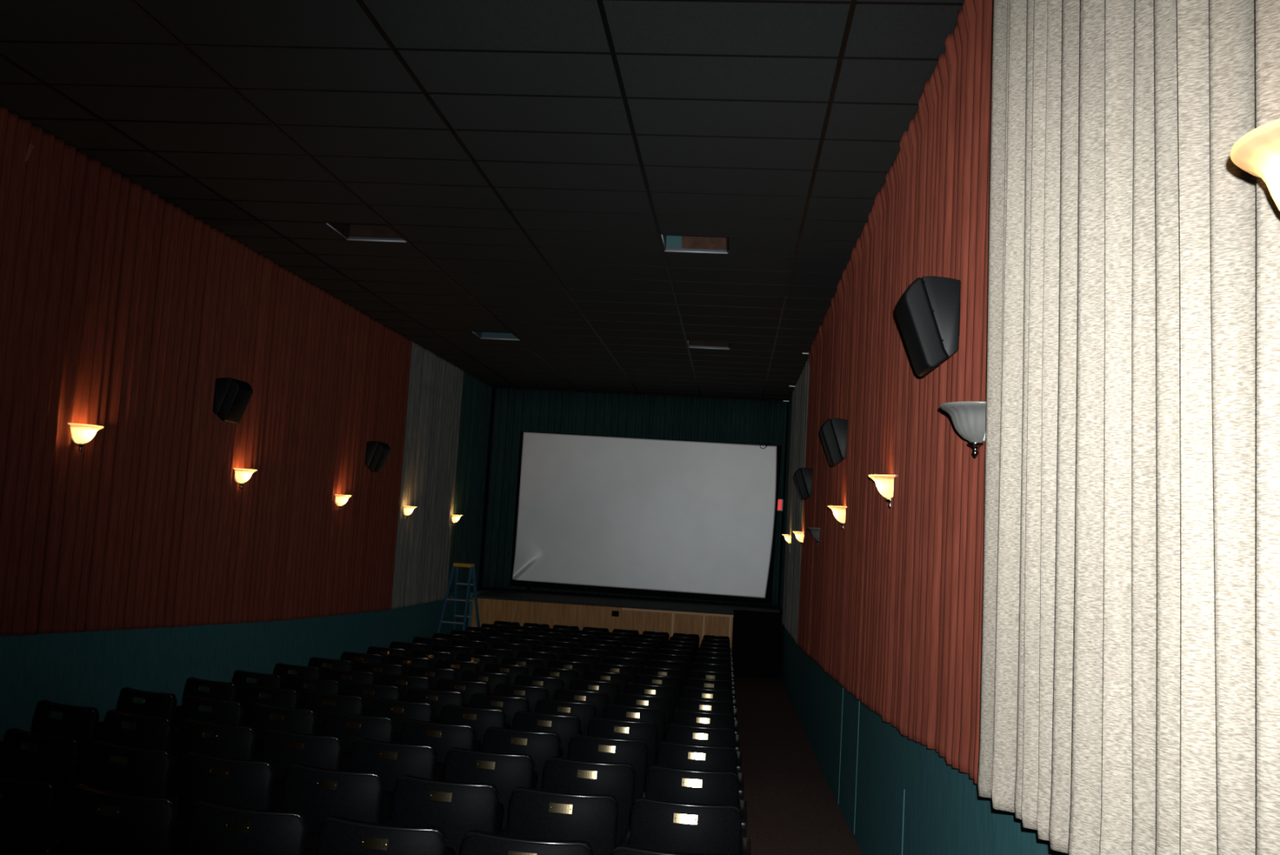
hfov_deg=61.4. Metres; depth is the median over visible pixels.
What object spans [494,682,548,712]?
seat
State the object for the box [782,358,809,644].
curtain
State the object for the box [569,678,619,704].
seat
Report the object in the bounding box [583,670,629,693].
seat
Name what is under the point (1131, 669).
curtain
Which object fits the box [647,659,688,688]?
seat
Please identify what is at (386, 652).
seat
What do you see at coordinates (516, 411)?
curtain
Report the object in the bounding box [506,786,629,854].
seat
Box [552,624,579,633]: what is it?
seat
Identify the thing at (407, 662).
seat
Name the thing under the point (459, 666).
seat
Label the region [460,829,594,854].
seat
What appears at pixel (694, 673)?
seat
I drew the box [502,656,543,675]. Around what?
seat
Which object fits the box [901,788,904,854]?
trim
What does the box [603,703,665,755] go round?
seat
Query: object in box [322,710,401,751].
seat
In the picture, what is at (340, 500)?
wall sconce
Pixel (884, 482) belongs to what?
wall sconce
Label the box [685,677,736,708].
seat
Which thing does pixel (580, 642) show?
seat
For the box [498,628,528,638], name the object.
seat
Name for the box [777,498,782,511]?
exit sign
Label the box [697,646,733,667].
seat
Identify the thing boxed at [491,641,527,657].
seat
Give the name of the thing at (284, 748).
seat
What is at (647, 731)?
seat
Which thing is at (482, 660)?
seat
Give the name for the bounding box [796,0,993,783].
curtain
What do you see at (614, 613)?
outlet
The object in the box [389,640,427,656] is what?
seat
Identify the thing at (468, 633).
seat
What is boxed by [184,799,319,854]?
seat
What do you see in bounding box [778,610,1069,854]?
wall
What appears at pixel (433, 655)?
seat
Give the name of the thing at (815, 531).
wall sconce
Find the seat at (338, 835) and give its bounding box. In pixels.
[316,815,455,854]
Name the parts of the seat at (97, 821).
number plate, seat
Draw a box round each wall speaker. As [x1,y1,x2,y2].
[212,377,253,423]
[364,440,391,472]
[793,467,813,500]
[819,417,848,466]
[894,275,960,376]
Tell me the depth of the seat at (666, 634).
18.36 m
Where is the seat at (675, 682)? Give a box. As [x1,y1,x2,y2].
[634,673,680,709]
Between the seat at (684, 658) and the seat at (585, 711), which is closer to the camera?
the seat at (585, 711)
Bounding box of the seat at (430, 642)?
[412,636,448,650]
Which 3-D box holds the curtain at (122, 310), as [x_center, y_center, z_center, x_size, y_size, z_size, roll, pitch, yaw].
[-4.250,0.006,8.606,0.078,4.046,15.373,3,-5,5]
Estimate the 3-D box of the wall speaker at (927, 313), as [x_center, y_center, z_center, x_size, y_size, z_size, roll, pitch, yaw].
[1.326,-0.457,4.946,0.275,0.415,0.314,3,-5,5]
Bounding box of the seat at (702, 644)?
[699,642,733,662]
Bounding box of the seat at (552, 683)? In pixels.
[515,674,564,699]
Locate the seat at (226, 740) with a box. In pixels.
[177,718,262,766]
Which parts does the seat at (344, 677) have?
number plate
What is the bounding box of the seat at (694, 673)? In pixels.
[688,670,735,699]
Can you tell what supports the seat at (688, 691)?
on the floor
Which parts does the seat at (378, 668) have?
number plate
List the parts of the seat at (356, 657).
number plate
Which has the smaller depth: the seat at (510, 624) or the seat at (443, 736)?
the seat at (443, 736)
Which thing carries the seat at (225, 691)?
on the floor
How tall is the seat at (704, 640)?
0.882 m
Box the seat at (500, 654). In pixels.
[474,647,513,663]
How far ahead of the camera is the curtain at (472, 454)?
20.44 m
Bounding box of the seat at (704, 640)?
[701,638,732,657]
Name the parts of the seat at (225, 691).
number plate, backrest, seat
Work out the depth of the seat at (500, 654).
13.11 m
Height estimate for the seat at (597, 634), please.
0.883 m
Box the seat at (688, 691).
[681,686,737,719]
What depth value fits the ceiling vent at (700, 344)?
15.47 m
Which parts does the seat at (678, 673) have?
number plate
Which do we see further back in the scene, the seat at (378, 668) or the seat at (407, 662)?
the seat at (407, 662)
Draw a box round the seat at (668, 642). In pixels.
[666,640,696,661]
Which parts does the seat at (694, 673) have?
number plate, backrest, armrest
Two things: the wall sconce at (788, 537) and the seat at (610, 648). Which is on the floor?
the seat at (610, 648)
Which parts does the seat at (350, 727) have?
number plate, seat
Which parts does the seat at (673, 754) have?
number plate, backrest, armrest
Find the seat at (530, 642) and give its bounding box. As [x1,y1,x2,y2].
[506,637,540,650]
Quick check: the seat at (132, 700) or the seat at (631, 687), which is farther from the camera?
the seat at (631, 687)
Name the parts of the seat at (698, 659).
backrest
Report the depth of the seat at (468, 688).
9.53 m
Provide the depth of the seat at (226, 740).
6.16 m
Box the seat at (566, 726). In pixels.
[512,710,582,758]
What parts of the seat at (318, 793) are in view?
number plate, armrest, seat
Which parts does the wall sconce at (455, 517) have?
lamp shade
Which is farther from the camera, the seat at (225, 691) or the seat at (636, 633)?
the seat at (636, 633)
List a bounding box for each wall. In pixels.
[0,387,492,741]
[478,387,788,673]
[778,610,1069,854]
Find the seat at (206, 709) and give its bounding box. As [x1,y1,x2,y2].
[178,694,250,732]
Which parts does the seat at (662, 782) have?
number plate, backrest, armrest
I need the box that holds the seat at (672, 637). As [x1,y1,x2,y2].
[669,635,697,657]
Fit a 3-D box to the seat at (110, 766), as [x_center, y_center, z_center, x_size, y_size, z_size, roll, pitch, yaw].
[-2.490,2.006,5.389,0.546,0.858,0.400,2,-5,17]
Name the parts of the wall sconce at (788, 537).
lamp shade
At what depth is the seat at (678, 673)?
12.02 m
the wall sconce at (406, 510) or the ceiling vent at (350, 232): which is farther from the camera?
the wall sconce at (406, 510)
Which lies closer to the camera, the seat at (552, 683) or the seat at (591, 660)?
the seat at (552, 683)
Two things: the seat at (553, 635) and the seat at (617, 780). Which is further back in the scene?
the seat at (553, 635)
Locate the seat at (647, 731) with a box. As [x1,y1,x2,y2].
[587,716,657,772]
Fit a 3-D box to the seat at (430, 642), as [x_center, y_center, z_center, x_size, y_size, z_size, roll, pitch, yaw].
[-2.770,3.200,14.193,0.568,0.882,0.441,3,-5,5]
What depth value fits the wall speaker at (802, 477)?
13.76 m
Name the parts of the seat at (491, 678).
number plate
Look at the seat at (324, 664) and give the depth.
10.72 m
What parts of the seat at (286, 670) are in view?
number plate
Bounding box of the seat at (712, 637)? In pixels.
[702,634,732,653]
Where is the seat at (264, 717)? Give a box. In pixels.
[248,702,324,742]
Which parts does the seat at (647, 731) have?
number plate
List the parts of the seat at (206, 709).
number plate, seat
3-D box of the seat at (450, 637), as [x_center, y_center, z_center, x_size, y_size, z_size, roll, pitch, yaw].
[-2.679,3.321,15.088,0.566,0.881,0.440,3,-5,5]
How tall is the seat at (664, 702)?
0.858 m
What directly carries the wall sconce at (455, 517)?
attached to the curtain at (429, 463)
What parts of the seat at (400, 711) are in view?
number plate, seat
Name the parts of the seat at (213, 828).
number plate, seat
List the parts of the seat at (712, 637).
backrest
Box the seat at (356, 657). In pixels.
[340,651,383,671]
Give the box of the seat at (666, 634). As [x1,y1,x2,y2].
[642,630,669,642]
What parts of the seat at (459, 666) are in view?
number plate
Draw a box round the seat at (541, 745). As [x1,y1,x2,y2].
[482,726,563,789]
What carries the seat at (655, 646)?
on the floor
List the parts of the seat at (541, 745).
number plate, seat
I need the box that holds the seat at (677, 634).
[672,632,699,652]
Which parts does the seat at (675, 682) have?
number plate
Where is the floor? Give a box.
[733,672,862,854]
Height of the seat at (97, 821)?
0.858 m
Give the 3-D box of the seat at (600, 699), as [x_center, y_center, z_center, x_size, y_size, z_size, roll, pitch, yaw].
[-0.492,2.724,9.471,0.533,0.858,0.400,3,-4,8]
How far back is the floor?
10.21 m
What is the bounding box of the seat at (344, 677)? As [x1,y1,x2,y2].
[325,667,379,692]
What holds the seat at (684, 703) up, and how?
on the floor
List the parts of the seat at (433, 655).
number plate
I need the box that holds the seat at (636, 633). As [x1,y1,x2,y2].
[612,628,639,637]
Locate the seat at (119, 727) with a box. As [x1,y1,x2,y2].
[101,709,181,765]
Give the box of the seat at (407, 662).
[387,654,431,675]
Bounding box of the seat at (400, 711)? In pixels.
[369,697,439,732]
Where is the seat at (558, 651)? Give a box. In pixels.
[531,644,568,660]
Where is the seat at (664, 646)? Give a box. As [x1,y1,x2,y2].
[662,644,694,667]
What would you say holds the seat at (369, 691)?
on the floor
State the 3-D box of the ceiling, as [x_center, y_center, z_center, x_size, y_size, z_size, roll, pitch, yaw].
[-1.036,-1.746,9.882,6.095,0.038,24.120,3,-5,5]
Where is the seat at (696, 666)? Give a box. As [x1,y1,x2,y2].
[691,662,734,689]
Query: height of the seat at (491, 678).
0.858 m
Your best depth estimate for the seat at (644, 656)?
13.87 m
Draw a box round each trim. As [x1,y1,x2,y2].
[838,688,843,801]
[853,698,859,833]
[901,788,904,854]
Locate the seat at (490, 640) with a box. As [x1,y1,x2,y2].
[469,635,502,648]
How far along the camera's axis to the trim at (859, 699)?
8.23 m
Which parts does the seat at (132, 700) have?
number plate, armrest, seat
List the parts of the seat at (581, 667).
number plate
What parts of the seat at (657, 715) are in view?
number plate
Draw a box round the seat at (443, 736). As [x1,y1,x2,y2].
[400,718,481,780]
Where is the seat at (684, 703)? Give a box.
[677,697,738,734]
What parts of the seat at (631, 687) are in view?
number plate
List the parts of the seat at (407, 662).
number plate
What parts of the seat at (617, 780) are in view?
number plate, armrest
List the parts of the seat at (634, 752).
number plate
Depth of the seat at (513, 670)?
11.32 m
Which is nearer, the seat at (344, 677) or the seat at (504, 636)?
the seat at (344, 677)
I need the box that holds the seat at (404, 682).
[379,672,435,698]
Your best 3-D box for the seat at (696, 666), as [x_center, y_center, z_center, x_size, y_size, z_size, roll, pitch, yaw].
[0.868,3.274,12.959,0.523,0.883,0.444,3,-5,5]
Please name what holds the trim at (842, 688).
attached to the wall at (944, 812)
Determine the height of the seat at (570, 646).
0.883 m
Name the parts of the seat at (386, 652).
number plate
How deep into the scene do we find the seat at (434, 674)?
10.50 m
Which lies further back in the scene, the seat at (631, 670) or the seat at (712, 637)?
the seat at (712, 637)
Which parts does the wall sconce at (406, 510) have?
lamp shade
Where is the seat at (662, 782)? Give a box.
[644,764,746,837]
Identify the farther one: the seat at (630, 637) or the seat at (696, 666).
the seat at (630, 637)
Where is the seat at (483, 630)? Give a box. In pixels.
[466,626,496,635]
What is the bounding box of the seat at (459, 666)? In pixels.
[435,658,479,679]
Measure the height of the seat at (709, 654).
0.882 m
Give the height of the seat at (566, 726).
0.858 m
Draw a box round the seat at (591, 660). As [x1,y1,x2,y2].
[560,653,599,670]
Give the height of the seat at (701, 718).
0.858 m
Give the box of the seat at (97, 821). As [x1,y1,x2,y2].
[60,784,189,854]
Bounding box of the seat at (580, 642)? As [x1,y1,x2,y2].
[555,636,586,648]
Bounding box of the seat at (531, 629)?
[511,625,539,635]
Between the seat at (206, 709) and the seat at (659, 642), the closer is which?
the seat at (206, 709)
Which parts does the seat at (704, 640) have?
backrest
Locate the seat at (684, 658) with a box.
[653,653,690,680]
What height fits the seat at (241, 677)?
0.859 m
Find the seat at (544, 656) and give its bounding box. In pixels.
[517,649,556,666]
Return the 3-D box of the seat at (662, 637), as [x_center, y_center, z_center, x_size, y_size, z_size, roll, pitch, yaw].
[0.198,3.811,17.541,0.511,0.883,0.444,3,-5,5]
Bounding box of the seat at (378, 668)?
[357,661,404,683]
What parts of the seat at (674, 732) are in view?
number plate, backrest, armrest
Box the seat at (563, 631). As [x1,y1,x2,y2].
[542,627,571,636]
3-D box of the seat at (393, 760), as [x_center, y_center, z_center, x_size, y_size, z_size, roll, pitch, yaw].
[-1.333,2.171,6.011,0.543,0.858,0.400,2,-5,12]
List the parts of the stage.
recessed panel, panel, moulding, recessed panel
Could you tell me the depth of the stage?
19.47 m
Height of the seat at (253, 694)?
0.858 m
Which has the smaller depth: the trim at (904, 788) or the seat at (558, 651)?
the trim at (904, 788)
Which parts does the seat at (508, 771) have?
number plate, seat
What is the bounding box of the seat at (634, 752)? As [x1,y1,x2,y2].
[568,733,648,800]
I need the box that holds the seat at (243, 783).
[177,751,284,816]
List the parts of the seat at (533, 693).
number plate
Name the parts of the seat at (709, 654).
backrest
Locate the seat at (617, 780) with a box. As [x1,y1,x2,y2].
[542,755,644,844]
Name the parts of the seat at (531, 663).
number plate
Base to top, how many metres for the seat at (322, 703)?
0.858 m
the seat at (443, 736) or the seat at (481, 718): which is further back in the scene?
the seat at (481, 718)
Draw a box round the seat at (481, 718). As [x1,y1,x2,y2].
[440,703,511,751]
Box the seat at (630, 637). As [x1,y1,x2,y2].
[605,631,634,641]
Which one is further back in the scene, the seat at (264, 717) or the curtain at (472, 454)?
the curtain at (472, 454)
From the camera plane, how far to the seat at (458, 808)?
4.88 m
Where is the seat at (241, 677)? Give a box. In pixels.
[231,669,287,695]
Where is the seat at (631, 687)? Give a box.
[625,682,677,722]
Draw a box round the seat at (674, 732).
[665,723,742,773]
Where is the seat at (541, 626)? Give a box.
[523,622,549,631]
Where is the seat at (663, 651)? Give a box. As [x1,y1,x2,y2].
[657,648,692,673]
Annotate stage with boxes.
[467,586,779,679]
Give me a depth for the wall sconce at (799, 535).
14.88 m
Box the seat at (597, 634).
[574,629,602,639]
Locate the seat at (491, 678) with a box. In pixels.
[461,669,510,694]
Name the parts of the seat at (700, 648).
backrest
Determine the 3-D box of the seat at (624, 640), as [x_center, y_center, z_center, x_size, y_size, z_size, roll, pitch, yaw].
[-0.399,3.671,16.691,0.514,0.883,0.445,3,-5,5]
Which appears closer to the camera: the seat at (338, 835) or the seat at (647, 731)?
the seat at (338, 835)
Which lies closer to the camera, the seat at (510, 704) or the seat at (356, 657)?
the seat at (510, 704)
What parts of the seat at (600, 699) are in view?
number plate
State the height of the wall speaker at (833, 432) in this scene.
0.415 m
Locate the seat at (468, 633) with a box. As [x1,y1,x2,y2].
[450,629,481,639]
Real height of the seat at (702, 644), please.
0.881 m
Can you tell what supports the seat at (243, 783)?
on the floor
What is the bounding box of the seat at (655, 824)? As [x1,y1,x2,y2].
[628,796,751,854]
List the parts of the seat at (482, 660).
number plate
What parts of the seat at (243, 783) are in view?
number plate, seat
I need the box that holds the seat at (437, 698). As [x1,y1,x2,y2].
[406,686,469,716]
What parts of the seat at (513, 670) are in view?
number plate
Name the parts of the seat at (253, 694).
number plate, seat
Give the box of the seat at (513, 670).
[483,662,528,684]
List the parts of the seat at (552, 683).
number plate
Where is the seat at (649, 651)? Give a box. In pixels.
[619,645,653,660]
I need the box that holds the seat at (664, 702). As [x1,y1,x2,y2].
[615,692,671,738]
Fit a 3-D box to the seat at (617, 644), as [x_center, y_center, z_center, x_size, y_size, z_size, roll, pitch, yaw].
[-0.479,3.549,15.793,0.516,0.882,0.441,3,-5,5]
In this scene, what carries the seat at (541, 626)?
on the floor
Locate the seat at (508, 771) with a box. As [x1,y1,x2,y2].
[444,746,542,829]
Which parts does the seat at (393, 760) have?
number plate, seat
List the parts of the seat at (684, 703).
number plate, backrest, armrest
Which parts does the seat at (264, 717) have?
number plate, seat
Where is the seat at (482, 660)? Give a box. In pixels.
[456,653,497,671]
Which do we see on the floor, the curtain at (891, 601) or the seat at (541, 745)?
the seat at (541, 745)
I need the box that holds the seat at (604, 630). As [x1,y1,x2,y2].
[582,626,608,635]
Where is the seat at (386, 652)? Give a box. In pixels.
[366,646,407,663]
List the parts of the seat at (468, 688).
number plate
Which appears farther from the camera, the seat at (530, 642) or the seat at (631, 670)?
the seat at (530, 642)
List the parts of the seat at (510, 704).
number plate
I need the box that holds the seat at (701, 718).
[671,708,739,751]
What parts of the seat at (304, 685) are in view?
number plate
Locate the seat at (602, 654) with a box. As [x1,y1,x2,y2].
[571,647,608,663]
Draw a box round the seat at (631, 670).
[594,662,636,682]
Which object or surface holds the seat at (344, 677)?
on the floor
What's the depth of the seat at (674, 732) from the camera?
7.43 m
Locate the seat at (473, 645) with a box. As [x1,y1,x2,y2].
[452,639,488,653]
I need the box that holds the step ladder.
[437,562,479,632]
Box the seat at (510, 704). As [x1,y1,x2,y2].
[469,692,532,728]
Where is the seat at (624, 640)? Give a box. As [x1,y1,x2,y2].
[599,635,628,645]
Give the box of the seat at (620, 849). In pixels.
[610,844,737,854]
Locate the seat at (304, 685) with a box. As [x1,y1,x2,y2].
[287,675,346,702]
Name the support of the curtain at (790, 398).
attached to the wall at (944, 812)
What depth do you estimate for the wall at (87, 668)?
9.89 m
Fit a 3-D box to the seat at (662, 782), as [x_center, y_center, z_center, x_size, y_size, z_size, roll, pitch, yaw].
[0.289,2.237,5.763,0.543,0.858,0.400,3,-5,5]
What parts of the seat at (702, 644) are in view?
backrest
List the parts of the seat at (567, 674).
number plate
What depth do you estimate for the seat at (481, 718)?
7.67 m
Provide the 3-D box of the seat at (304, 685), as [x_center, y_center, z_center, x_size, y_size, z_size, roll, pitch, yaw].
[-2.691,2.529,9.067,0.536,0.858,0.400,2,-5,17]
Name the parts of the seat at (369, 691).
number plate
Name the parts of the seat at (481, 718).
number plate, seat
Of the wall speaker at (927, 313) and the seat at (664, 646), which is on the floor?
the seat at (664, 646)
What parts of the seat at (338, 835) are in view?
number plate, seat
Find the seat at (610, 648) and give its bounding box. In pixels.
[582,643,616,656]
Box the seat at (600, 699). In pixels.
[554,687,608,717]
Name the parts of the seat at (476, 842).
number plate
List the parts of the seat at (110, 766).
number plate, armrest, seat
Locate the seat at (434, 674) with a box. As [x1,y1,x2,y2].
[408,665,457,688]
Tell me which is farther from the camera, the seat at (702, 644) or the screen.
the screen
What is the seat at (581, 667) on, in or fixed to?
on the floor
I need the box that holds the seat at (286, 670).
[273,662,325,686]
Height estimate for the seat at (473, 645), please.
0.882 m
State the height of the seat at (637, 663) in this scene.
0.883 m
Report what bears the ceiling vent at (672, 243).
in the ceiling
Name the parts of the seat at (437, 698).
number plate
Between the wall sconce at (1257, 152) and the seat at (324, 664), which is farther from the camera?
the seat at (324, 664)
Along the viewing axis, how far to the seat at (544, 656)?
13.07 m
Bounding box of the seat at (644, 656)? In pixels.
[612,650,648,666]
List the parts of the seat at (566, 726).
number plate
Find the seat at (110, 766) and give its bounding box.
[83,739,182,805]
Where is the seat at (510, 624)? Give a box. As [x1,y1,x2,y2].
[493,620,519,629]
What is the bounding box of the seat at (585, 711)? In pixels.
[535,697,596,734]
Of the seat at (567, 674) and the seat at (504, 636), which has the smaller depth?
the seat at (567, 674)
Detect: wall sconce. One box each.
[67,422,103,451]
[233,467,257,488]
[334,493,352,510]
[402,506,417,519]
[450,514,462,525]
[782,533,791,546]
[791,530,804,546]
[806,527,820,546]
[827,505,847,529]
[867,474,897,508]
[938,400,986,457]
[1230,118,1279,210]
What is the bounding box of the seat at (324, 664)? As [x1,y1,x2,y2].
[308,656,356,678]
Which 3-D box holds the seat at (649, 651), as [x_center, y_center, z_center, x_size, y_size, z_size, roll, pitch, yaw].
[-0.035,3.453,14.846,0.518,0.879,0.436,3,-5,5]
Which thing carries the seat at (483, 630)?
on the floor
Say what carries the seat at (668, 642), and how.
on the floor
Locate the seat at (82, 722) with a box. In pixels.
[31,699,103,753]
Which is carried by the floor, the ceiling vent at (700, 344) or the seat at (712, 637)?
the seat at (712, 637)
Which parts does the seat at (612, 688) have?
number plate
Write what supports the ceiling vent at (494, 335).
in the ceiling
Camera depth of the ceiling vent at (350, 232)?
10.31 m
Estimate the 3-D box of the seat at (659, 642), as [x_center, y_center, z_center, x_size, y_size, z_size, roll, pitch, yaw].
[0.120,3.695,16.641,0.514,0.880,0.438,3,-5,5]
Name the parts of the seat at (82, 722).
number plate, seat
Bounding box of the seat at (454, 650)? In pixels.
[431,644,470,660]
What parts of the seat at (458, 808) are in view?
number plate, seat, armrest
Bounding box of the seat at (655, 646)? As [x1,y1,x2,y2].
[626,641,658,655]
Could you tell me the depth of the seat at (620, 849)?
3.89 m
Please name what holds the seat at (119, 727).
on the floor
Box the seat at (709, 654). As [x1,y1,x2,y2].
[696,650,733,674]
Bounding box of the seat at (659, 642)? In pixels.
[632,637,662,651]
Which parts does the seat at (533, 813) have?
number plate, armrest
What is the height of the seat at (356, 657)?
0.880 m
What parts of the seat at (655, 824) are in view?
number plate, armrest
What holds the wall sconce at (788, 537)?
attached to the curtain at (800, 393)
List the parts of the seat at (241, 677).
number plate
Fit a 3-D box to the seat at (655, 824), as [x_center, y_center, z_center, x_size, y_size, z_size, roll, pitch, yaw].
[0.218,2.104,4.871,0.546,0.858,0.400,3,-5,5]
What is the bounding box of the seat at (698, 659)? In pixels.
[693,656,734,681]
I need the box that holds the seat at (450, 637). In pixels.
[432,632,466,645]
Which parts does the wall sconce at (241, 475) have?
lamp shade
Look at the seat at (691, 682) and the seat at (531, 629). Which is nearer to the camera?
the seat at (691, 682)
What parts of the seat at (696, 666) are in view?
backrest, armrest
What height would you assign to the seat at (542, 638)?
0.881 m
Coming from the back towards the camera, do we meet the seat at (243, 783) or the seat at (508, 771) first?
the seat at (508, 771)
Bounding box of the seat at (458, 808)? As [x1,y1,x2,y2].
[391,774,507,854]
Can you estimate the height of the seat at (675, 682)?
0.881 m
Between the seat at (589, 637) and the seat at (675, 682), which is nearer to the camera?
the seat at (675, 682)
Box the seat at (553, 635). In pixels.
[532,631,561,640]
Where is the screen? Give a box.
[510,431,782,605]
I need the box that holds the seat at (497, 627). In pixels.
[480,623,508,632]
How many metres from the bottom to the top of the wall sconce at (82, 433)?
0.203 m
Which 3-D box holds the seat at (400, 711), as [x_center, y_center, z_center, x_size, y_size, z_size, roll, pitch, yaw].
[-1.707,2.425,7.923,0.538,0.858,0.400,2,-5,14]
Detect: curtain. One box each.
[0,106,412,635]
[391,341,463,608]
[448,371,491,591]
[481,387,787,605]
[779,394,791,611]
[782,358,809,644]
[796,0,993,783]
[977,0,1279,854]
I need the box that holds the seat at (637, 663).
[604,656,643,674]
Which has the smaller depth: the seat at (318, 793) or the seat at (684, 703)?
the seat at (318, 793)
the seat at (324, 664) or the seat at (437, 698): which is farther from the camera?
the seat at (324, 664)
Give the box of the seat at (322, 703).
[303,690,370,724]
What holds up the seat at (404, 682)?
on the floor
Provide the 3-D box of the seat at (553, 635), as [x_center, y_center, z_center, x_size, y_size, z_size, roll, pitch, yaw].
[-1.438,3.616,16.782,0.514,0.880,0.437,3,-5,5]
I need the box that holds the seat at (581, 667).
[547,659,590,679]
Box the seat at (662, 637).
[637,634,666,646]
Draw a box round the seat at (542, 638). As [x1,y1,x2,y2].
[520,634,551,645]
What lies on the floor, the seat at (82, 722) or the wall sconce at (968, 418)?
the seat at (82, 722)
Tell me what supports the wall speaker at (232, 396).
attached to the curtain at (122, 310)
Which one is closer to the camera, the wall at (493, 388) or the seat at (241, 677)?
the seat at (241, 677)
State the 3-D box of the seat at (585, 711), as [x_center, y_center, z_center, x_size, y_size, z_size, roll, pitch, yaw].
[-0.567,2.594,8.583,0.536,0.858,0.400,3,-5,9]
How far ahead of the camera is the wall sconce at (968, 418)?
4.15 m
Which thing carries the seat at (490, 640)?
on the floor
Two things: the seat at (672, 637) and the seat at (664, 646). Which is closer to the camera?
the seat at (664, 646)
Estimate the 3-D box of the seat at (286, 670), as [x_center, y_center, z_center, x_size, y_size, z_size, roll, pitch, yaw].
[-3.166,2.635,10.045,0.582,0.858,0.400,2,-5,16]
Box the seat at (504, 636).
[484,631,516,642]
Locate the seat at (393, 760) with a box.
[350,737,444,792]
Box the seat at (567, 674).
[533,666,578,688]
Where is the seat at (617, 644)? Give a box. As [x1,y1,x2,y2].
[591,639,622,650]
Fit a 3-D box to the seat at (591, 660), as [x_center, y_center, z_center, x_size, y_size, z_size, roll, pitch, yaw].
[-0.720,3.192,13.100,0.523,0.880,0.438,3,-5,5]
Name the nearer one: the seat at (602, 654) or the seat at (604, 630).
the seat at (602, 654)
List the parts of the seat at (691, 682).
number plate, backrest, armrest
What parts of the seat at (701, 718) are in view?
number plate, backrest, armrest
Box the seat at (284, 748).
[260,728,351,778]
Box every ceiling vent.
[325,222,406,242]
[471,331,519,340]
[661,235,728,253]
[687,340,729,349]
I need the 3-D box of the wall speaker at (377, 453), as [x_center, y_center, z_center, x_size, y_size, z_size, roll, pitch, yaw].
[-3.584,0.401,14.685,0.275,0.415,0.314,3,-5,5]
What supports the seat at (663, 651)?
on the floor
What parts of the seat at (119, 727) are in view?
number plate, backrest, armrest, seat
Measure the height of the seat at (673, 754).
0.858 m
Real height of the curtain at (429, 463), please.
4.112 m
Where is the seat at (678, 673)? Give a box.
[641,666,684,697]
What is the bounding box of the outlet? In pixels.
[611,610,618,616]
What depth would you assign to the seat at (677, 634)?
18.31 m
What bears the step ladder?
on the floor
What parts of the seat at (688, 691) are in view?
number plate, backrest, armrest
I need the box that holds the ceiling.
[0,0,963,402]
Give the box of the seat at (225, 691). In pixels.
[176,676,242,706]
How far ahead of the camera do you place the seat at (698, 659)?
13.78 m
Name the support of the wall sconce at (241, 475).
attached to the curtain at (122, 310)
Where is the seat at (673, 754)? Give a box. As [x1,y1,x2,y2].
[656,741,744,799]
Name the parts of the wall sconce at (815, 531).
lamp shade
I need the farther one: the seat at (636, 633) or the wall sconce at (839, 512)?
the seat at (636, 633)
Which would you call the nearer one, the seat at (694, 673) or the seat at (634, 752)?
the seat at (634, 752)
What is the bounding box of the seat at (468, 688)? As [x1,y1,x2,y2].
[435,677,492,705]
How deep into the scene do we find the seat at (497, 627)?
17.69 m
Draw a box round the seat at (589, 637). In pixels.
[565,633,595,643]
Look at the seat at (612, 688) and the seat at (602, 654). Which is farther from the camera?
the seat at (602, 654)
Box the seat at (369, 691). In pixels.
[345,680,406,709]
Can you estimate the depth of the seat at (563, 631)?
17.60 m
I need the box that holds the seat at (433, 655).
[411,649,452,667]
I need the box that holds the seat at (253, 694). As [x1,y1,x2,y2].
[241,683,304,715]
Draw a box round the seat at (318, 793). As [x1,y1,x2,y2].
[281,763,394,832]
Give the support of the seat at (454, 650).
on the floor
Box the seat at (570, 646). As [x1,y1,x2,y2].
[544,640,577,653]
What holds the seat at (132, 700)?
on the floor
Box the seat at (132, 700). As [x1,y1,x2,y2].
[116,686,181,731]

